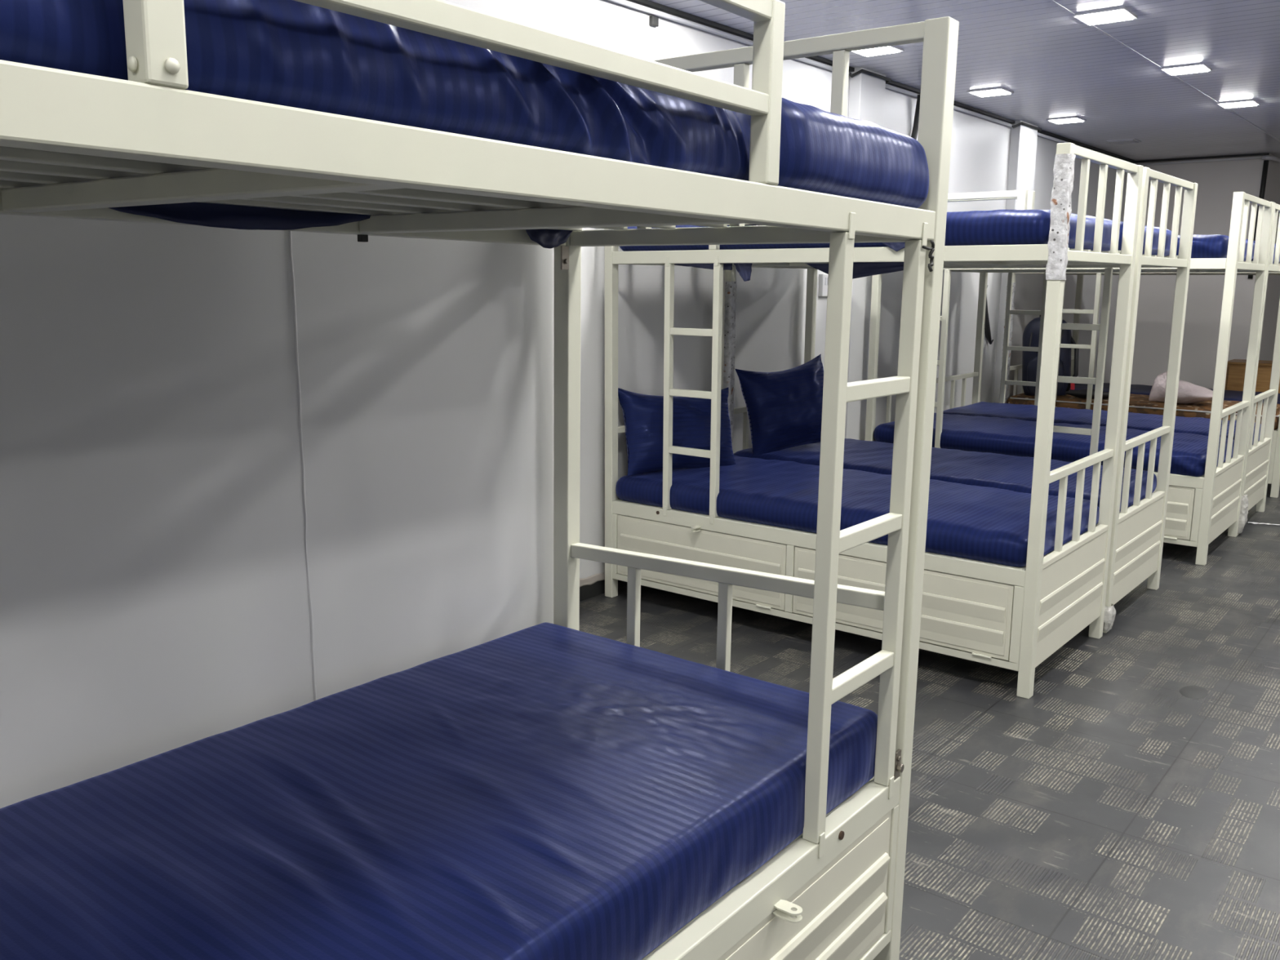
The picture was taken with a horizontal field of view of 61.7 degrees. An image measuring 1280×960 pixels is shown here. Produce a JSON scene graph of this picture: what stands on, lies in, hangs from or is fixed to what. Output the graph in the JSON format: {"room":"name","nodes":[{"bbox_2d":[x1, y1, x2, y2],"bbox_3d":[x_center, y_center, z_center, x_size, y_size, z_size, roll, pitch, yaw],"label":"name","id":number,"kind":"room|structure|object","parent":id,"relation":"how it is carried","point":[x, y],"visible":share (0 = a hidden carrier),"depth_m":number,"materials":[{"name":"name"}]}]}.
{"room":"dormitory","nodes":[
{"label":"dormitory","id":0,"kind":"room"},
{"bbox_2d":[0,0,558,808],"bbox_3d":[-2.280,-0.118,1.176,1.345,2.680,4.985,9,13,38],"label":"wall","id":1,"kind":"structure","parent":0,"point":[153,588],"depth_m":2.04,"materials":[{"name":"white paint"}]},
{"bbox_2d":[288,231,316,701],"bbox_3d":[-0.672,-0.044,2.134,0.004,1.400,0.011,9,13,38],"label":"trim","id":2,"kind":"structure","parent":1,"relation":"attached to","point":[311,621],"depth_m":2.13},
{"bbox_2d":[558,0,1127,578],"bbox_3d":[1.209,-1.114,6.629,0.150,2.680,18.000,9,13,38],"label":"wall","id":3,"kind":"structure","parent":0,"point":[771,307],"depth_m":5.82,"materials":[{"name":"white paint"}]},
{"bbox_2d":[579,573,626,601],"bbox_3d":[1.905,0.015,7.593,0.017,0.114,10.065,9,13,38],"label":"baseboard","id":4,"kind":"structure","parent":3,"relation":"attached to","point":[593,585],"depth_m":4.98,"materials":[{"name":"black"}]},
{"bbox_2d":[648,15,658,26],"bbox_3d":[0.063,-2.076,4.851,0.020,0.040,0.045,9,13,38],"label":"clip","id":5,"kind":"object","parent":3,"relation":"attached to","point":[653,20],"visible":1,"depth_m":4.84,"materials":[{"name":"black metal"}]},
{"bbox_2d":[818,274,828,296],"bbox_3d":[1.140,-1.160,6.385,0.032,0.130,0.250,9,13,38],"label":"board","id":6,"kind":"object","parent":3,"relation":"attached to","point":[823,278],"visible":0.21,"depth_m":6.29,"materials":[{"name":"white plastic"}]},
{"bbox_2d":[844,66,885,440],"bbox_3d":[1.353,-1.113,6.629,0.075,2.680,0.320,9,13,38],"label":"trim","id":7,"kind":"structure","parent":3,"relation":"attached to","point":[866,91],"depth_m":6.56,"materials":[{"name":"white paint"}]},
{"bbox_2d":[607,0,1136,164],"bbox_3d":[1.923,-2.553,7.112,0.030,0.020,10.065,9,13,38],"label":"trim","id":8,"kind":"structure","parent":3,"relation":"attached to","point":[647,3],"depth_m":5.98,"materials":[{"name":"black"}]},
{"bbox_2d":[911,94,919,140],"bbox_3d":[1.734,-2.110,6.920,0.065,0.747,0.259,9,13,38],"label":"cable","id":9,"kind":"object","parent":3,"relation":"attached to","point":[915,128],"visible":0.2,"depth_m":6.96,"materials":[{"name":"black plastic"}]},
{"bbox_2d":[848,69,1041,132],"bbox_3d":[2.222,-2.579,7.414,0.078,0.043,3.146,9,13,38],"label":"trim","id":10,"kind":"structure","parent":3,"relation":"attached to","point":[864,71],"depth_m":6.41,"materials":[{"name":"black"}]},
{"bbox_2d":[984,284,993,344],"bbox_3d":[2.715,-1.285,8.350,0.044,0.460,0.196,9,13,38],"label":"strap","id":11,"kind":"object","parent":3,"relation":"hanging from","point":[988,334],"visible":0.69,"depth_m":8.35,"materials":[{"name":"black"}]},
{"bbox_2d":[993,120,1038,403],"bbox_3d":[3.021,-1.485,8.675,0.075,2.680,0.390,9,13,38],"label":"trim","id":12,"kind":"structure","parent":3,"relation":"attached to","point":[1023,142],"depth_m":8.55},
{"bbox_2d":[579,483,1279,959],"bbox_3d":[4.064,0.676,4.627,7.787,0.080,18.000,9,13,38],"label":"floor","id":13,"kind":"structure","parent":0,"point":[1108,811],"depth_m":3.28,"materials":[{"name":"carpet"}]},
{"bbox_2d":[0,0,959,959],"bbox_3d":[-0.397,0.179,1.640,1.017,1.970,2.031,9,13,37],"label":"bunk bed","id":14,"kind":"object","parent":13,"relation":"on","point":[73,144],"visible":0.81,"depth_m":1.74,"materials":[{"name":"beige metal"}]},
{"bbox_2d":[0,622,877,959],"bbox_3d":[-0.432,0.594,1.728,0.937,0.178,1.834,8,13,37],"label":"mattress","id":15,"kind":"object","parent":14,"relation":"on","point":[544,791],"visible":0.98,"depth_m":1.70,"materials":[{"name":"blue fabric"}]},
{"bbox_2d":[0,0,928,248],"bbox_3d":[-0.399,-0.470,1.522,0.934,0.222,1.900,8,13,37],"label":"mattress","id":16,"kind":"object","parent":14,"relation":"on","point":[291,53],"visible":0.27,"depth_m":1.12,"materials":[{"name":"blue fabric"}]},
{"bbox_2d":[604,142,1143,698],"bbox_3d":[0.878,-0.330,4.551,1.984,1.895,0.934,9,13,38],"label":"bunk bed","id":17,"kind":"object","parent":13,"relation":"on","point":[1013,618],"visible":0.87,"depth_m":4.15,"materials":[{"name":"beige metal"}]},
{"bbox_2d":[615,455,1099,567],"bbox_3d":[0.885,0.082,4.647,1.903,0.136,0.893,9,13,38],"label":"mattress","id":18,"kind":"object","parent":17,"relation":"on","point":[975,522],"visible":0.73,"depth_m":4.38,"materials":[{"name":"blue fabric"}]},
{"bbox_2d":[617,387,736,475],"bbox_3d":[0.185,-0.236,5.050,0.655,0.423,0.241,-6,12,-31],"label":"pillow","id":19,"kind":"object","parent":18,"relation":"on","point":[643,414],"visible":0.75,"depth_m":4.93,"materials":[{"name":"blue fabric"}]},
{"bbox_2d":[619,209,1119,281],"bbox_3d":[0.873,-0.951,4.443,1.897,0.256,0.886,9,13,38],"label":"mattress","id":20,"kind":"object","parent":17,"relation":"on","point":[994,227],"visible":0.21,"depth_m":3.75,"materials":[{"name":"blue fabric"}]},
{"bbox_2d":[723,167,1198,633],"bbox_3d":[1.489,-0.464,5.288,2.015,1.895,0.960,9,13,38],"label":"bunk bed","id":21,"kind":"object","parent":13,"relation":"on","point":[1137,535],"visible":0.41,"depth_m":4.87,"materials":[{"name":"beige metal"}]},
{"bbox_2d":[733,438,1156,511],"bbox_3d":[1.467,-0.048,5.361,1.900,0.136,0.887,9,13,38],"label":"mattress","id":22,"kind":"object","parent":21,"relation":"on","point":[1011,473],"visible":0.4,"depth_m":5.16,"materials":[{"name":"blue fabric"}]},
{"bbox_2d":[734,354,823,456],"bbox_3d":[0.780,-0.388,5.625,0.592,0.526,0.254,-5,12,-25],"label":"pillow","id":23,"kind":"object","parent":22,"relation":"on","point":[784,407],"visible":0.9,"depth_m":5.52,"materials":[{"name":"blue fabric"}]},
{"bbox_2d":[1117,222,1171,256],"bbox_3d":[1.471,-1.145,5.163,1.899,0.138,0.848,9,13,38],"label":"mattress","id":24,"kind":"object","parent":21,"relation":"on","point":[1156,229],"visible":0.02,"depth_m":4.60,"materials":[{"name":"blue fabric"}]},
{"bbox_2d":[865,191,1274,565],"bbox_3d":[2.446,-0.658,6.357,1.977,1.895,0.920,9,13,38],"label":"bunk bed","id":25,"kind":"object","parent":13,"relation":"on","point":[1199,509],"visible":0.36,"depth_m":5.71,"materials":[{"name":"beige metal"}]},
{"bbox_2d":[873,413,1234,476],"bbox_3d":[2.454,-0.245,6.449,1.907,0.138,0.897,9,13,38],"label":"mattress","id":26,"kind":"object","parent":25,"relation":"on","point":[997,435],"visible":0.53,"depth_m":6.20,"materials":[{"name":"blue fabric"}]},
{"bbox_2d":[1176,234,1254,261],"bbox_3d":[2.451,-1.339,6.245,1.899,0.139,0.857,9,13,38],"label":"mattress","id":27,"kind":"object","parent":25,"relation":"on","point":[1215,246],"visible":0.06,"depth_m":5.41,"materials":[{"name":"blue fabric"}]},
{"bbox_2d":[933,202,1279,534],"bbox_3d":[3.036,-0.785,7.055,2.038,1.895,0.975,9,13,38],"label":"bunk bed","id":28,"kind":"object","parent":13,"relation":"on","point":[1258,457],"visible":0.22,"depth_m":6.82,"materials":[{"name":"beige metal"}]},
{"bbox_2d":[942,401,1261,444],"bbox_3d":[3.013,-0.370,7.132,1.902,0.137,0.878,9,13,38],"label":"mattress","id":29,"kind":"object","parent":28,"relation":"on","point":[1146,422],"visible":0.32,"depth_m":7.05,"materials":[{"name":"blue fabric"}]},
{"bbox_2d":[1251,240,1279,263],"bbox_3d":[3.014,-1.466,6.936,1.897,0.137,0.841,9,13,38],"label":"mattress","id":30,"kind":"object","parent":28,"relation":"on","point":[1254,242],"visible":0.02,"depth_m":6.42,"materials":[{"name":"blue fabric"}]},
{"bbox_2d":[999,272,1279,497],"bbox_3d":[3.883,-0.982,8.142,1.984,1.895,0.920,9,13,38],"label":"bunk bed","id":31,"kind":"object","parent":13,"relation":"on","point":[1274,468],"visible":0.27,"depth_m":8.02,"materials":[{"name":"beige metal"}]},
{"bbox_2d":[1006,390,1279,429],"bbox_3d":[3.896,-0.565,8.233,1.899,0.127,0.880,9,13,38],"label":"mattress","id":32,"kind":"object","parent":31,"relation":"on","point":[1138,403],"visible":0.3,"depth_m":7.93,"materials":[{"name":"fabric"}]},
{"bbox_2d":[1022,315,1078,395],"bbox_3d":[3.227,-1.004,8.425,0.430,0.685,0.306,5,12,24],"label":"backpack","id":33,"kind":"object","parent":32,"relation":"on","point":[1031,331],"visible":0.4,"depth_m":8.36,"materials":[{"name":"blue fabric"}]},
{"bbox_2d":[1065,388,1109,399],"bbox_3d":[3.461,-0.661,8.237,0.360,0.077,0.100,6,12,30],"label":"bundle","id":34,"kind":"object","parent":32,"relation":"on","point":[1082,393],"visible":0.59,"depth_m":8.23,"materials":[{"name":"black"}]},
{"bbox_2d":[1148,371,1213,404],"bbox_3d":[4.025,-0.672,7.883,0.294,0.222,0.494,-6,12,-31],"label":"pillow","id":35,"kind":"object","parent":32,"relation":"on","point":[1188,393],"visible":0.74,"depth_m":7.81,"materials":[{"name":"white fabric"}]},
{"bbox_2d":[1070,274,1279,376],"bbox_3d":[4.467,-1.111,8.852,1.977,1.895,0.920,9,13,38],"label":"bunk bed","id":36,"kind":"object","parent":13,"relation":"on","point":[1080,277],"visible":0.03,"depth_m":9.67,"materials":[{"name":"beige metal"}]},
{"bbox_2d":[1069,382,1279,404],"bbox_3d":[4.452,-0.689,8.916,1.899,0.126,0.878,9,13,38],"label":"mattress","id":37,"kind":"object","parent":36,"relation":"on","point":[1231,395],"visible":0.1,"depth_m":8.85,"materials":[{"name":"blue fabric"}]},
{"bbox_2d":[1179,685,1207,698],"bbox_3d":[1.999,0.764,3.869,0.090,0.004,0.150,9,13,38],"label":"scrap","id":38,"kind":"object","parent":13,"relation":"on","point":[1188,691],"visible":1,"depth_m":3.86,"materials":[{"name":"grey paper"}]},
{"bbox_2d":[1224,359,1279,393],"bbox_3d":[5.480,-0.631,9.211,0.824,0.750,0.448,9,13,38],"label":"cardboard box","id":39,"kind":"object","parent":13,"relation":"on","point":[1236,368],"visible":0.21,"depth_m":9.18,"materials":[{"name":"brown cardboard"}]},
{"bbox_2d":[1247,521,1279,525],"bbox_3d":[3.843,0.270,6.558,0.220,0.010,0.030,4,11,21],"label":"scrap","id":40,"kind":"object","parent":13,"relation":"on","point":[1247,522],"visible":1,"depth_m":6.56,"materials":[{"name":"white"}]},
{"bbox_2d":[648,0,1279,160],"bbox_3d":[4.078,-2.036,4.123,7.787,0.084,18.000,9,13,38],"label":"ceiling","id":41,"kind":"structure","parent":0,"point":[1109,76],"depth_m":6.04,"materials":[{"name":"plastic"}]},
{"bbox_2d":[852,45,904,56],"bbox_3d":[1.260,-2.307,5.746,0.231,0.018,0.228,9,13,38],"label":"recessed light","id":42,"kind":"object","parent":41,"relation":"in","point":[892,49],"visible":0.56,"depth_m":5.74,"materials":[{"name":"white plastic"}]},
{"bbox_2d":[966,87,1013,97],"bbox_3d":[2.293,-2.537,7.012,0.231,0.018,0.228,9,13,38],"label":"recessed light","id":43,"kind":"object","parent":41,"relation":"in","point":[996,91],"visible":1,"depth_m":6.98,"materials":[{"name":"white plastic"}]},
{"bbox_2d":[1046,115,1086,124],"bbox_3d":[3.263,-2.753,8.201,0.231,0.018,0.228,9,13,38],"label":"recessed light","id":44,"kind":"object","parent":41,"relation":"in","point":[1069,119],"visible":1,"depth_m":8.15,"materials":[{"name":"white plastic"}]},
{"bbox_2d":[1048,118,1083,124],"bbox_3d":[3.263,-2.753,8.202,0.196,0.018,0.196,9,13,38],"label":"diffuser","id":45,"kind":"object","parent":44,"relation":"attached to","point":[1058,121],"depth_m":8.17,"materials":[{"name":"white plastic"}]},
{"bbox_2d":[1072,6,1137,25],"bbox_3d":[2.171,-2.164,5.003,0.231,0.018,0.228,9,13,38],"label":"recessed light","id":46,"kind":"object","parent":41,"relation":"in","point":[1122,13],"visible":1,"depth_m":4.97,"materials":[{"name":"white plastic"}]},
{"bbox_2d":[1106,138,1141,144],"bbox_3d":[4.251,-2.974,9.414,0.231,0.018,0.228,9,13,38],"label":"recessed light","id":47,"kind":"object","parent":41,"relation":"in","point":[1125,140],"visible":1,"depth_m":9.36,"materials":[{"name":"white plastic"}]},
{"bbox_2d":[1160,62,1212,75],"bbox_3d":[3.174,-2.387,6.229,0.231,0.018,0.228,9,13,38],"label":"recessed light","id":48,"kind":"object","parent":41,"relation":"in","point":[1201,67],"visible":1,"depth_m":6.20,"materials":[{"name":"white plastic"}]},
{"bbox_2d":[1163,65,1208,75],"bbox_3d":[3.174,-2.387,6.229,0.196,0.018,0.196,9,13,38],"label":"diffuser","id":49,"kind":"object","parent":48,"relation":"attached to","point":[1178,69],"depth_m":6.20,"materials":[{"name":"white plastic"}]},
{"bbox_2d":[1216,99,1260,108],"bbox_3d":[4.142,-2.604,7.420,0.231,0.018,0.228,9,13,38],"label":"recessed light","id":50,"kind":"object","parent":41,"relation":"in","point":[1246,103],"visible":1,"depth_m":7.38,"materials":[{"name":"white plastic"}]},
{"bbox_2d":[1219,101,1257,108],"bbox_3d":[4.142,-2.603,7.420,0.196,0.018,0.196,9,13,38],"label":"diffuser","id":51,"kind":"object","parent":50,"relation":"attached to","point":[1227,104],"depth_m":7.39,"materials":[{"name":"white plastic"}]},
{"bbox_2d":[1130,153,1279,389],"bbox_3d":[6.279,-2.045,11.774,1.217,2.680,2.400,9,13,38],"label":"wall","id":52,"kind":"structure","parent":0,"point":[1217,181],"depth_m":10.79,"materials":[{"name":"grey paint"}]},
{"bbox_2d":[1136,152,1269,163],"bbox_3d":[5.525,-3.183,10.598,1.217,0.020,0.030,9,13,38],"label":"trim","id":53,"kind":"structure","parent":52,"relation":"attached to","point":[1262,153],"depth_m":10.56,"materials":[{"name":"black"}]},
{"bbox_2d":[1136,155,1279,165],"bbox_3d":[5.674,-3.170,10.728,1.252,0.050,0.449,9,13,38],"label":"trim","id":54,"kind":"structure","parent":52,"relation":"attached to","point":[1264,157],"depth_m":10.49,"materials":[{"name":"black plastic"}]},
{"bbox_2d":[1248,160,1269,278],"bbox_3d":[5.969,-2.509,10.349,0.074,1.111,0.049,9,13,38],"label":"cable","id":55,"kind":"object","parent":52,"relation":"attached to","point":[1265,166],"visible":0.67,"depth_m":10.27,"materials":[{"name":"black plastic"}]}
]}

